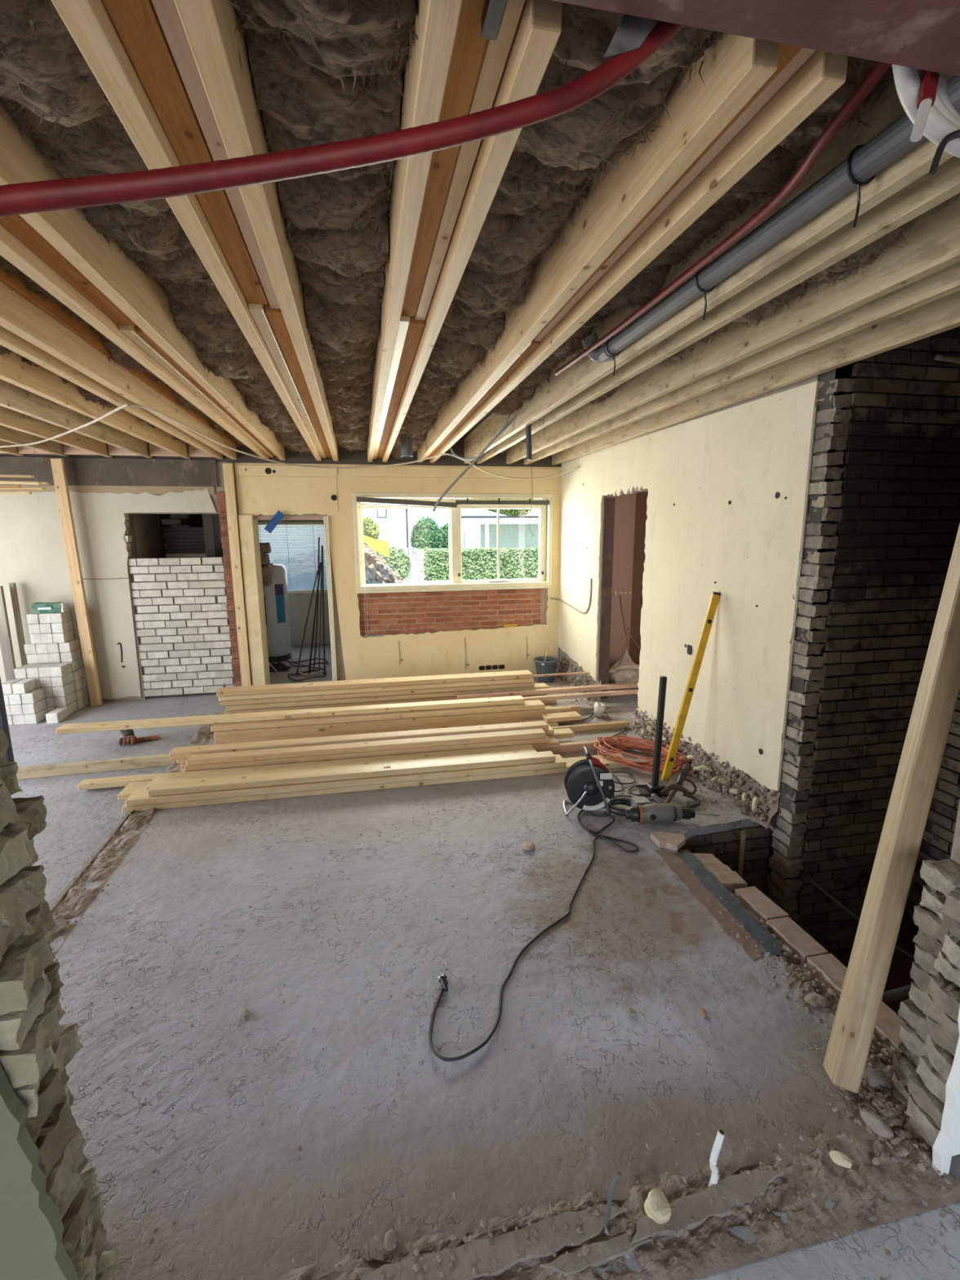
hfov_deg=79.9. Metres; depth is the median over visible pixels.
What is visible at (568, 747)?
board
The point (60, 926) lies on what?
rubble stone
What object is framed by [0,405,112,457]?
joist
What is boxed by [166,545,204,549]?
board
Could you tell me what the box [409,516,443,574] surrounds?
round bush
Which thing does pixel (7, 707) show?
block
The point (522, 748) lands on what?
board
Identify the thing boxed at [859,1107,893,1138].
rubble stone
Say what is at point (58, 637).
block
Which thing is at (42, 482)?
lath
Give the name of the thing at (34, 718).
block
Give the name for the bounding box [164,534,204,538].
board
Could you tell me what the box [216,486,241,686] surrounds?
brick column
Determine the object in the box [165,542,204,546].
board
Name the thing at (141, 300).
joist
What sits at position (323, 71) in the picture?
mineral wool
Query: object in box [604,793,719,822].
drill
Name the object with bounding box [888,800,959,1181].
wall
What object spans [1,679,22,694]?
block
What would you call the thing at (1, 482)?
lath
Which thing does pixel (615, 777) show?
cable
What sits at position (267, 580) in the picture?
brick
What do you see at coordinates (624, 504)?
wall
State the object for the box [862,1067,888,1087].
rubble stone
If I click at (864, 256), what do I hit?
mineral wool
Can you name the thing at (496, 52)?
board
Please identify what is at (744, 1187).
concrete strip
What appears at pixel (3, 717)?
door frame post
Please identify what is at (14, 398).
joist
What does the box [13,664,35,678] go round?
block
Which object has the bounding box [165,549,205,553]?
board
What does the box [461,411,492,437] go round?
ceiling
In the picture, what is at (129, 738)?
glove
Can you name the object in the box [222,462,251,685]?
stud
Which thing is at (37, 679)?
block
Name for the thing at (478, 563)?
clipped hedge
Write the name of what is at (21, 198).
conduit
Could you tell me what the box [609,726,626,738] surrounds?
cable
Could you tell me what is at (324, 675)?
cable
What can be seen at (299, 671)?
cable
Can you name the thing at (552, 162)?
mineral wool
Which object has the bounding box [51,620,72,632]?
block
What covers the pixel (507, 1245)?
concrete strip
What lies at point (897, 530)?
wall
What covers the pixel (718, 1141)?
pipe stub
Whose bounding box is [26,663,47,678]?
block
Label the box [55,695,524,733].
board
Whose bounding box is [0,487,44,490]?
lath
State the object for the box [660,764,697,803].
hammer
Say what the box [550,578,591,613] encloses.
cable
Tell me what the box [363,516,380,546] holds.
tree
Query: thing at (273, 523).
tape
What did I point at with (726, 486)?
wall
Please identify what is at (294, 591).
window
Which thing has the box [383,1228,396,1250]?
stone
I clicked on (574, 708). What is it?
board
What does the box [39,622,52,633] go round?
block
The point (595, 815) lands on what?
cable
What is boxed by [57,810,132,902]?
footing edge
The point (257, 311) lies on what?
board
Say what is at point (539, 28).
joist
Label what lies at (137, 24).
joist
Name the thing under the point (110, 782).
board
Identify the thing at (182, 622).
wall
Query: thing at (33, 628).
block
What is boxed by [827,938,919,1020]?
floor
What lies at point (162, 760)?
board
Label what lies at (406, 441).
vent pipe
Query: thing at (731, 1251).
soil
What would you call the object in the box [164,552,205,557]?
rack
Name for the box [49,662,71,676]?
block
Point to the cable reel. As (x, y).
(589, 785)
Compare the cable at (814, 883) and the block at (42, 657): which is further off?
the block at (42, 657)
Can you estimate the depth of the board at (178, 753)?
4.55 m
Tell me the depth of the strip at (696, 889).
2.80 m
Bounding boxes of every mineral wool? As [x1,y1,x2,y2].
[0,0,312,454]
[0,254,245,447]
[0,344,189,446]
[22,413,91,438]
[227,0,417,453]
[390,2,731,461]
[489,56,894,417]
[499,192,959,455]
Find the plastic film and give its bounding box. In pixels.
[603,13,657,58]
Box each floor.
[8,644,959,1279]
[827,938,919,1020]
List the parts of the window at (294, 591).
frame, frame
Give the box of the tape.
[263,510,284,533]
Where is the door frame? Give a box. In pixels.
[238,515,337,685]
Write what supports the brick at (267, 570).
on the brick at (267, 580)
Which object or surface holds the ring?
attached to the vent pipe at (406, 441)
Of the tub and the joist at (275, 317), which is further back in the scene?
the tub
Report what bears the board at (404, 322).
attached to the joist at (435, 23)
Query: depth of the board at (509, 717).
5.14 m
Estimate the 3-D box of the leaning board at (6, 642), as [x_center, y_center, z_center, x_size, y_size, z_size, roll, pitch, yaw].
[-4.845,0.108,5.871,0.090,1.320,0.040,-3,11,-12]
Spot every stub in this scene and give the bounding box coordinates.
[603,1170,621,1229]
[708,1129,724,1186]
[910,70,939,142]
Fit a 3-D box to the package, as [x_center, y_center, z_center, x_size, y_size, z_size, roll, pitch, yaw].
[-4.442,-0.332,5.913,0.287,0.114,0.126,-3,11,-12]
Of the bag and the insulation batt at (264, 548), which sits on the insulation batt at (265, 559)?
the insulation batt at (264, 548)
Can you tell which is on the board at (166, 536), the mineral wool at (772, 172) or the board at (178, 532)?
the board at (178, 532)
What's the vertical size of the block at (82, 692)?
0.100 m
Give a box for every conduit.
[0,20,684,217]
[554,61,891,375]
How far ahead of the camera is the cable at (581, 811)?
3.56 m
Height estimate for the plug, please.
0.036 m
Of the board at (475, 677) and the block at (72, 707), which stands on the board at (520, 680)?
the board at (475, 677)
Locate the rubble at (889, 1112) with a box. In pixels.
[54,678,952,1279]
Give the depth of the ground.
23.45 m
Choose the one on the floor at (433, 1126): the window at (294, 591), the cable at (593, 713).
the cable at (593, 713)
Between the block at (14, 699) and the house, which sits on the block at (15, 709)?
the block at (14, 699)
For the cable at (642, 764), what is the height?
0.031 m
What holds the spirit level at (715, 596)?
on the floor at (433, 1126)
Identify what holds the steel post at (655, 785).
on the floor at (433, 1126)
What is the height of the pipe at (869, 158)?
0.228 m
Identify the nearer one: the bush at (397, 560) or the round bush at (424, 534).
the bush at (397, 560)
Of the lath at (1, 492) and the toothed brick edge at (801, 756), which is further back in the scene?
the lath at (1, 492)
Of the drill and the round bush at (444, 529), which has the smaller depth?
the drill
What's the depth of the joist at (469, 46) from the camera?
1.26 m
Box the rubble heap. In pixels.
[268,544,408,590]
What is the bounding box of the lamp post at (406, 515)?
[404,497,409,577]
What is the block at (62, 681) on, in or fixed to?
on the block at (64, 691)
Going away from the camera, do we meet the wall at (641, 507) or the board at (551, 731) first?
the board at (551, 731)
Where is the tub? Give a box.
[363,534,389,557]
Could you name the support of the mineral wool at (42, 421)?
attached to the ceiling
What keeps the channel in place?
on the floor at (433, 1126)
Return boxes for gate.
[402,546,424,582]
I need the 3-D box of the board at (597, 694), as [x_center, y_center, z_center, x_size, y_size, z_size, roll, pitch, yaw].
[0.857,0.576,5.822,2.150,0.037,0.060,-3,11,-12]
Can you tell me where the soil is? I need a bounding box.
[247,1117,959,1279]
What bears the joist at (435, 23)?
attached to the ceiling
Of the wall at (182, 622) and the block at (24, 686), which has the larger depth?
the wall at (182, 622)
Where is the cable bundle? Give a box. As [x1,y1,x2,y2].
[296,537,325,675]
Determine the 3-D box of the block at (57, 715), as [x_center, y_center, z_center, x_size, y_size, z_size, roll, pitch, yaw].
[-4.220,0.754,5.720,0.102,0.100,0.208,-3,11,-11]
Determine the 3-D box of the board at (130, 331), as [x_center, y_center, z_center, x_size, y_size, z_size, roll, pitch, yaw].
[-1.859,-1.747,4.261,0.046,0.250,4.070,-3,11,-12]
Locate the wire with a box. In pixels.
[528,469,533,535]
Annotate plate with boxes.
[539,1232,652,1275]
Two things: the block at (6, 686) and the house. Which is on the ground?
the house
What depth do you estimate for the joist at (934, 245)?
2.31 m
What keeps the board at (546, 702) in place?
on the floor at (433, 1126)
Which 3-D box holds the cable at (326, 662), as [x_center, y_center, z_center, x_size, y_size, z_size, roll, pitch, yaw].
[-2.378,0.314,7.972,0.520,0.049,0.380,-3,11,-12]
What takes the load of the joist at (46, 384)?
attached to the ceiling
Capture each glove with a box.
[118,728,151,746]
[134,735,160,742]
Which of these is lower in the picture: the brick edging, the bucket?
the brick edging
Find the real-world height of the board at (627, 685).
0.042 m
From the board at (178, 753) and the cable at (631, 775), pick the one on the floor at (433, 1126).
the cable at (631, 775)
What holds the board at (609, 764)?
on the floor at (433, 1126)
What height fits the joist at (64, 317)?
0.150 m
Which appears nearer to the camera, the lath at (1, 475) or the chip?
the chip
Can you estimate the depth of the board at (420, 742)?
4.42 m
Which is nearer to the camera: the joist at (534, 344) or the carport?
the joist at (534, 344)
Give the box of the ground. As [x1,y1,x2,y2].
[405,547,537,582]
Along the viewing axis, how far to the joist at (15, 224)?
1.80 m
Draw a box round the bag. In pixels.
[594,702,605,716]
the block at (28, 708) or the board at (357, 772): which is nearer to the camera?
the board at (357, 772)
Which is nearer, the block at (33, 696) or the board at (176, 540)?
the block at (33, 696)
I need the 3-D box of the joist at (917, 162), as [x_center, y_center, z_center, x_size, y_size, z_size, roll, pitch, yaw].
[0.430,-1.673,3.863,0.045,0.280,5.800,-3,11,-12]
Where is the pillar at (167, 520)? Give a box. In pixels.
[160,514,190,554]
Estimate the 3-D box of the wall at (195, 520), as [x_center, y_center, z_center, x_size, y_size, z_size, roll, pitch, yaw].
[-5.164,-0.964,7.193,3.250,3.000,0.100,-3,11,-12]
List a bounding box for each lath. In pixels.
[0,474,34,478]
[0,480,41,484]
[0,480,49,484]
[0,484,22,488]
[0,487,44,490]
[0,491,31,494]
[533,670,620,676]
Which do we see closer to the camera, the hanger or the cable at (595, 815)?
the hanger
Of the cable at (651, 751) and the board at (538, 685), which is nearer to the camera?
the cable at (651, 751)
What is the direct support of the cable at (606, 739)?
on the cable at (624, 740)
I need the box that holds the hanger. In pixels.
[480,0,507,40]
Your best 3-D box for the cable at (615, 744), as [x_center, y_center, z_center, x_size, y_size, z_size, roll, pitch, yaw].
[1.265,0.910,4.486,0.432,0.029,0.662,-9,14,-38]
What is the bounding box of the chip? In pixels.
[521,840,534,850]
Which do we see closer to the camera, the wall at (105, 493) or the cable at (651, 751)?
the cable at (651, 751)
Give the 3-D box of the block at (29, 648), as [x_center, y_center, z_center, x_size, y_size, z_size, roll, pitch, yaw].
[-4.637,0.076,5.978,0.102,0.100,0.208,-2,11,-11]
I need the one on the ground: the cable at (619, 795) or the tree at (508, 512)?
the tree at (508, 512)
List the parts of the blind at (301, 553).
ladder cord, ladder cord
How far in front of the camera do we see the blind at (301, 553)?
9.14 m
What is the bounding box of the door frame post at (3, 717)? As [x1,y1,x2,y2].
[0,677,14,764]
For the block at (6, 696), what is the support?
on the block at (7, 707)
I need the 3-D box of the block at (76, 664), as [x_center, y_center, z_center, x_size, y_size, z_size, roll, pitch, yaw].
[-4.332,0.264,6.085,0.102,0.100,0.208,-3,11,-12]
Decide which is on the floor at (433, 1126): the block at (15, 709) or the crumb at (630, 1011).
the crumb at (630, 1011)
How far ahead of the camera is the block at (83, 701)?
6.15 m
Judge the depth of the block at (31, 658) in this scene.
5.91 m
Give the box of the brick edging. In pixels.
[675,849,906,1066]
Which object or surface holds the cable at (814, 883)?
hanging from the wall at (897, 530)
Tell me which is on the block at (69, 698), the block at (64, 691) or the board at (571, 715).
the block at (64, 691)
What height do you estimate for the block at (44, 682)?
0.100 m
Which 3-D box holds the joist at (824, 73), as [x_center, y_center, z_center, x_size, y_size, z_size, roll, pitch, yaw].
[0.036,-1.655,3.783,0.050,0.280,5.800,-3,11,-12]
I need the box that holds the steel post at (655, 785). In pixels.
[635,675,668,796]
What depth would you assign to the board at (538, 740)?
4.42 m
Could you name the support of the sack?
on the floor at (433, 1126)
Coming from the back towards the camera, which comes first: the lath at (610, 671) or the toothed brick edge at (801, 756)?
the lath at (610, 671)
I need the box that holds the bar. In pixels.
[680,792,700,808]
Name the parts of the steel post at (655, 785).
foot plate, post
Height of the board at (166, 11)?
0.230 m
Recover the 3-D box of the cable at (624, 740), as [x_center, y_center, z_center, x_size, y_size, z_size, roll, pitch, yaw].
[1.219,0.880,4.558,0.683,0.030,0.443,7,13,34]
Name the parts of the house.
pane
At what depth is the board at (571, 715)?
5.32 m
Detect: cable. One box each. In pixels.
[0,403,579,479]
[268,656,324,670]
[268,662,290,683]
[287,670,325,680]
[289,657,328,666]
[297,666,327,675]
[428,830,639,1061]
[432,413,516,511]
[449,414,511,460]
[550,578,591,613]
[569,713,594,721]
[577,791,615,833]
[590,812,611,817]
[593,740,682,768]
[594,737,669,763]
[597,745,682,770]
[598,734,685,761]
[599,748,680,773]
[600,741,688,771]
[603,744,690,773]
[604,742,681,768]
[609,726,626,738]
[609,746,693,774]
[610,771,635,784]
[612,773,623,792]
[613,795,661,800]
[619,594,640,648]
[627,784,657,798]
[809,880,917,960]
[892,64,959,158]
[919,69,959,127]
[937,73,959,119]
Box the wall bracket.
[613,589,631,595]
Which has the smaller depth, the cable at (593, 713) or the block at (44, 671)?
the cable at (593, 713)
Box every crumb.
[242,1008,249,1020]
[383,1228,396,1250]
[626,1006,636,1015]
[700,1008,706,1017]
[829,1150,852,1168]
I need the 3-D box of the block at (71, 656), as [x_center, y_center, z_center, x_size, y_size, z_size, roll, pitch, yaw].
[-4.332,0.162,6.067,0.102,0.100,0.208,-3,11,-12]
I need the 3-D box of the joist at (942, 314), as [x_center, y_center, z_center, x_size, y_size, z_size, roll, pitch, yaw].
[1.480,-1.722,4.077,0.050,0.280,5.800,-3,11,-12]
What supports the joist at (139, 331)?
on the wall at (105, 493)
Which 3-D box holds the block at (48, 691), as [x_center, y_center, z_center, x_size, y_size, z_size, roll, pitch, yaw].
[-4.400,0.512,5.889,0.102,0.100,0.208,-3,11,-11]
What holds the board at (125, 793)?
on the floor at (433, 1126)
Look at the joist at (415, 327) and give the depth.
3.01 m
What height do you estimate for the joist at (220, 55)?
0.280 m
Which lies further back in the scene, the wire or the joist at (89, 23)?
the wire
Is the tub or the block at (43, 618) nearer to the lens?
the block at (43, 618)
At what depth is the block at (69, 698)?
5.85 m
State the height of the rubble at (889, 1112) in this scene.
0.031 m
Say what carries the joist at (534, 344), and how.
on the wall at (105, 493)
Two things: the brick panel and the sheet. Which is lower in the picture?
the sheet
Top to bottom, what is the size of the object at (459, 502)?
1.490 m
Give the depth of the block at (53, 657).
5.94 m
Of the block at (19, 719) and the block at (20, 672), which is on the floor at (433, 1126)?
the block at (19, 719)
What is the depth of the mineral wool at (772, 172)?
1.81 m
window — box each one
[257,521,327,593]
[352,493,553,593]
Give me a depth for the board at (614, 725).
5.25 m
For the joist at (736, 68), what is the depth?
1.45 m
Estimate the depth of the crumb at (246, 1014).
2.17 m
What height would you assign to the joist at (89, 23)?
0.280 m
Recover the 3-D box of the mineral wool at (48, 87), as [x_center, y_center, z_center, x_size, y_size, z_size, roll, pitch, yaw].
[-1.377,-1.567,3.448,0.426,0.267,5.858,-3,11,-12]
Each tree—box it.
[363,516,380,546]
[470,497,532,515]
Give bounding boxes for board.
[0,586,17,680]
[8,582,27,666]
[20,754,176,779]
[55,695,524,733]
[77,772,174,790]
[117,781,151,800]
[118,324,273,457]
[121,753,627,812]
[124,754,566,806]
[145,744,536,789]
[146,751,555,796]
[151,0,280,308]
[163,527,203,530]
[163,530,204,534]
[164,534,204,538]
[164,537,204,542]
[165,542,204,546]
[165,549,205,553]
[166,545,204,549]
[169,720,548,759]
[176,724,554,763]
[181,728,574,768]
[181,736,559,772]
[183,734,549,771]
[186,728,546,765]
[210,699,545,732]
[213,706,571,744]
[216,670,533,696]
[217,678,533,701]
[219,682,534,706]
[223,693,545,714]
[226,682,549,711]
[248,303,326,457]
[373,315,409,458]
[414,0,525,320]
[426,340,532,457]
[457,681,638,699]
[520,719,558,726]
[523,688,638,701]
[533,47,816,341]
[533,738,626,754]
[541,699,556,704]
[542,711,582,722]
[547,705,581,715]
[551,720,629,732]
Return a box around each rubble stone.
[52,921,68,933]
[804,993,829,1007]
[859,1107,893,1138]
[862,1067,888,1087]
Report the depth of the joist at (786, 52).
1.22 m
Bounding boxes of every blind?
[257,524,327,589]
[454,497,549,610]
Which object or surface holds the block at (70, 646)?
on the block at (71, 656)
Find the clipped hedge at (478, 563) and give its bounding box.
[415,546,538,581]
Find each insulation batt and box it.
[259,542,272,555]
[260,552,270,565]
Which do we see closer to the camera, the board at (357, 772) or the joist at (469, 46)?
the joist at (469, 46)
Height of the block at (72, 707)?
0.100 m
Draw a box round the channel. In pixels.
[44,713,224,955]
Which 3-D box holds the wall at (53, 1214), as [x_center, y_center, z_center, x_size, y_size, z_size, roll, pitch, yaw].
[-2.847,0.481,0.648,4.242,2.655,0.289,-3,11,-12]
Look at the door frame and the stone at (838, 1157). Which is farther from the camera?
the door frame
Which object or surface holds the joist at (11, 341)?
attached to the ceiling
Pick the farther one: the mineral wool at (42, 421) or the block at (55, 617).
the block at (55, 617)
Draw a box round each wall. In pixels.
[0,437,561,702]
[0,727,121,1279]
[128,556,234,697]
[133,514,164,558]
[160,514,203,557]
[201,514,223,557]
[257,520,330,645]
[555,362,855,839]
[608,493,635,681]
[629,491,648,664]
[677,825,773,897]
[768,326,959,951]
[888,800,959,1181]
[902,689,959,949]
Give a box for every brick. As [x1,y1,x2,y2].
[261,564,274,575]
[262,574,273,586]
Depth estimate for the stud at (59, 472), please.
5.95 m
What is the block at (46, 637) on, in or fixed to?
on the block at (51, 647)
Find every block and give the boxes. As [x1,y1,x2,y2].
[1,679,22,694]
[3,693,9,705]
[4,704,11,715]
[6,715,13,725]
[8,693,22,704]
[9,703,22,715]
[12,678,36,693]
[12,714,25,724]
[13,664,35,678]
[21,688,44,703]
[22,697,45,714]
[23,642,36,653]
[24,707,47,724]
[26,613,39,623]
[26,653,38,663]
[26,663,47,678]
[27,623,40,634]
[27,677,40,688]
[30,633,42,644]
[35,643,48,653]
[37,653,49,663]
[38,612,53,623]
[38,662,59,677]
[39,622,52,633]
[39,676,52,687]
[40,632,53,643]
[41,686,53,697]
[44,696,54,706]
[45,706,57,712]
[45,707,68,724]
[46,643,59,653]
[48,652,61,662]
[49,610,71,622]
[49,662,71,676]
[50,671,72,686]
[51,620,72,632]
[52,630,73,643]
[52,681,74,697]
[53,691,75,706]
[55,700,77,715]
[58,639,79,652]
[60,648,80,662]
[62,657,82,671]
[71,666,84,680]
[72,676,86,690]
[74,685,87,700]
[75,694,88,709]
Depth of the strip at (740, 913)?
2.78 m
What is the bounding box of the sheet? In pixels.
[269,662,291,672]
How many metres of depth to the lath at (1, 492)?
4.68 m
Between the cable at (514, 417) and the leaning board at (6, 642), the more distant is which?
the leaning board at (6, 642)
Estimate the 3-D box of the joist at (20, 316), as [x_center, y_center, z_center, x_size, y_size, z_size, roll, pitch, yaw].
[-2.051,-1.555,3.332,0.055,0.280,5.850,-3,11,-12]
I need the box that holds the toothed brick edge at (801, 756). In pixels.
[766,377,855,923]
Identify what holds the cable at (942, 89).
hanging from the joist at (928, 191)
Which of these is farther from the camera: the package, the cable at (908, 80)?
the package
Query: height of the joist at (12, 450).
0.280 m
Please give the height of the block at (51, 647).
0.100 m
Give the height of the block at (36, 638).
0.100 m
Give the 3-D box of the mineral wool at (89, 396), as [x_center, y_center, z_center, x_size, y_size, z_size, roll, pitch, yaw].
[-2.491,-1.516,3.128,0.696,0.221,5.661,-3,11,-12]
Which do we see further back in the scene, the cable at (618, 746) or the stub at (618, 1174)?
the cable at (618, 746)
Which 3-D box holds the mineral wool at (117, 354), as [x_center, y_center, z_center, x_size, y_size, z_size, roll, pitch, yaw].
[-1.885,-1.589,3.339,0.356,0.218,5.848,-3,11,-12]
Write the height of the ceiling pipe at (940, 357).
0.244 m
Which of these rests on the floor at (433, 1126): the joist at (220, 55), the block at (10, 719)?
the block at (10, 719)
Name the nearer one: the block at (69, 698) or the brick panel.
the block at (69, 698)
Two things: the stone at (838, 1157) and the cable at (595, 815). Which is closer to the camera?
the stone at (838, 1157)
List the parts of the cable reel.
label plate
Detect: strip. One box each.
[359,1203,625,1279]
[631,1168,783,1244]
[653,848,763,960]
[675,852,782,955]
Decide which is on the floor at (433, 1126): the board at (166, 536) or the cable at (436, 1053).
the cable at (436, 1053)
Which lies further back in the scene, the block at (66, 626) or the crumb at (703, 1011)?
the block at (66, 626)
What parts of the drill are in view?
handle, handle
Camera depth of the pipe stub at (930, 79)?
1.00 m
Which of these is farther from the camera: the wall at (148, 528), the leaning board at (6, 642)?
the wall at (148, 528)
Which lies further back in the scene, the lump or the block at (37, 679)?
the block at (37, 679)
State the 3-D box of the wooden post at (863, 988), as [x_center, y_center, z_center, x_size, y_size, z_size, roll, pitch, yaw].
[1.543,0.142,1.921,1.018,2.599,0.114,-8,13,-36]
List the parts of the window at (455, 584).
trim, fixed sash, fixed sash, fixed sash, fixed sash, trim, trim, sill, trim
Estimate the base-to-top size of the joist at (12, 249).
0.280 m
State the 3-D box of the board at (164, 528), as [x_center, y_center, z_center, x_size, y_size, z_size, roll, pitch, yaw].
[-3.466,-1.329,6.862,0.452,0.040,0.500,-3,11,-12]
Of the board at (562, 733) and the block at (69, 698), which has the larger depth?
the block at (69, 698)
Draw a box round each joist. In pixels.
[0,97,285,460]
[0,214,135,325]
[0,223,269,460]
[0,266,237,447]
[0,280,236,459]
[0,325,222,459]
[0,352,191,458]
[0,378,152,457]
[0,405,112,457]
[0,425,69,456]
[0,440,24,456]
[51,0,321,461]
[102,0,267,304]
[135,324,275,456]
[173,0,338,461]
[264,301,332,457]
[367,0,462,462]
[376,315,425,457]
[382,0,561,462]
[400,0,488,316]
[417,31,778,462]
[426,338,539,459]
[429,49,848,462]
[463,74,953,463]
[476,155,959,463]
[506,193,959,464]
[524,261,959,464]
[534,43,802,337]
[551,290,959,465]
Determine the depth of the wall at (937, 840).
3.45 m
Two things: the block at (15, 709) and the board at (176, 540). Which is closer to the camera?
the block at (15, 709)
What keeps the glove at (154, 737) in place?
on the floor at (433, 1126)
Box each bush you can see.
[374,544,412,580]
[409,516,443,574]
[439,523,448,548]
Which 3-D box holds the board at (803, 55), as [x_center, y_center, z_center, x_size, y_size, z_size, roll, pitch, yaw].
[0.419,-1.302,1.758,0.032,0.230,1.620,-3,11,-12]
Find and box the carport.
[461,515,538,548]
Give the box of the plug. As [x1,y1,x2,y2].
[438,973,448,991]
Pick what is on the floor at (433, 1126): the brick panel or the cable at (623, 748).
the cable at (623, 748)
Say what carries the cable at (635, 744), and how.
on the cable at (615, 744)
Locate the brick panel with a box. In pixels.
[358,588,546,635]
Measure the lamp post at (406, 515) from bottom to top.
6.120 m
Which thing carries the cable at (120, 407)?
hanging from the joist at (20, 316)
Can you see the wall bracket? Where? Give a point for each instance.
(623, 592)
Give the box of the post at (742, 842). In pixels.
[737,830,746,876]
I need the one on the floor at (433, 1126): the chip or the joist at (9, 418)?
the chip
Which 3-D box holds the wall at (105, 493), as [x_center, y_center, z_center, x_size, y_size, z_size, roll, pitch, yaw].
[-2.704,-0.803,6.462,7.760,2.920,0.430,-3,11,-12]
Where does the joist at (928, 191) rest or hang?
attached to the ceiling
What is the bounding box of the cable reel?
[562,746,614,816]
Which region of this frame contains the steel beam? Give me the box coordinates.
[551,0,959,76]
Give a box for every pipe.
[400,433,412,454]
[581,75,959,375]
[881,984,914,1003]
[933,354,959,364]
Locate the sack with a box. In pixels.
[608,648,639,689]
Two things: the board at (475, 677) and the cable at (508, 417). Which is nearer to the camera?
the cable at (508, 417)
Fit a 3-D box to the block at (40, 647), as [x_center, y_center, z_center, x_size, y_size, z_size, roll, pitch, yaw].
[-4.536,0.071,5.999,0.102,0.100,0.208,-3,11,-11]
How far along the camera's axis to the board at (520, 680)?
5.67 m
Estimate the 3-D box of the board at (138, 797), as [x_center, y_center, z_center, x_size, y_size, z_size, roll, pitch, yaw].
[-0.849,0.992,4.111,3.030,0.044,0.160,-3,11,-11]
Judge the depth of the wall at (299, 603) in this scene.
9.31 m
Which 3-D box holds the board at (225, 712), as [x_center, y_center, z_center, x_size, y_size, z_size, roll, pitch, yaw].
[-0.883,0.616,5.819,3.180,0.045,0.180,-3,11,-11]
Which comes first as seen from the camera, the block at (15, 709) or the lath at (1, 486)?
the lath at (1, 486)
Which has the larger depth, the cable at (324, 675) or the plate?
the cable at (324, 675)
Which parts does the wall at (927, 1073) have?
skirting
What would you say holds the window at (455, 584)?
in the wall at (105, 493)
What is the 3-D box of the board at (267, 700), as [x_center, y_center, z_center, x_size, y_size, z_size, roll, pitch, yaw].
[-0.959,0.521,5.794,3.090,0.045,0.180,-3,11,-11]
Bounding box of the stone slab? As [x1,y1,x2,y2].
[650,831,685,850]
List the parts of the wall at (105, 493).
wall plate, plaster panel, plaster panel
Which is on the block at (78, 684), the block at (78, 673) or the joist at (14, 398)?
the block at (78, 673)
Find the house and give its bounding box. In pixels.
[257,497,506,566]
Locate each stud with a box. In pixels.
[50,458,102,706]
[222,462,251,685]
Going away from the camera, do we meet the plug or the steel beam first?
the steel beam
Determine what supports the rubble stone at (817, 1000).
on the floor at (433, 1126)
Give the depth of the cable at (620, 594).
6.79 m
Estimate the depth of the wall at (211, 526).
6.56 m
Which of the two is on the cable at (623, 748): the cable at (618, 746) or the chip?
the cable at (618, 746)
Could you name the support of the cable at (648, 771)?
on the floor at (433, 1126)
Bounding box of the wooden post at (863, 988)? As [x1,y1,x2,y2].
[822,524,959,1093]
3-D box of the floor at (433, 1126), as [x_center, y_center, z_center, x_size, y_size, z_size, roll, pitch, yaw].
[-0.914,1.347,3.280,9.800,0.250,13.400,-3,11,-12]
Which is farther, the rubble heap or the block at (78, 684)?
the rubble heap
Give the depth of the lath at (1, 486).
4.71 m
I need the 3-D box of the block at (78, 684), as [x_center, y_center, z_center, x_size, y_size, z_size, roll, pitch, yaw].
[-4.317,0.467,6.127,0.102,0.100,0.208,-2,11,-11]
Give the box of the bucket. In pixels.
[533,646,558,683]
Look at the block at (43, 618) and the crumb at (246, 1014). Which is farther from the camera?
the block at (43, 618)
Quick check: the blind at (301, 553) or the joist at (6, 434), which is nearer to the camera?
the joist at (6, 434)
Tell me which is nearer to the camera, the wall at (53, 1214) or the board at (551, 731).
the wall at (53, 1214)
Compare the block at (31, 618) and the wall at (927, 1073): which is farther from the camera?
the block at (31, 618)
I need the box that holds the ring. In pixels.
[400,454,413,457]
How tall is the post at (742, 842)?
0.790 m
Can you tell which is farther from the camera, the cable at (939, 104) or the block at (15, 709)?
the block at (15, 709)
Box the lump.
[644,1188,671,1224]
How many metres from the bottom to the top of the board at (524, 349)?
0.250 m
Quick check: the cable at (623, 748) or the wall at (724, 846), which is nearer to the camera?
the wall at (724, 846)
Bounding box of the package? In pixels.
[31,601,67,613]

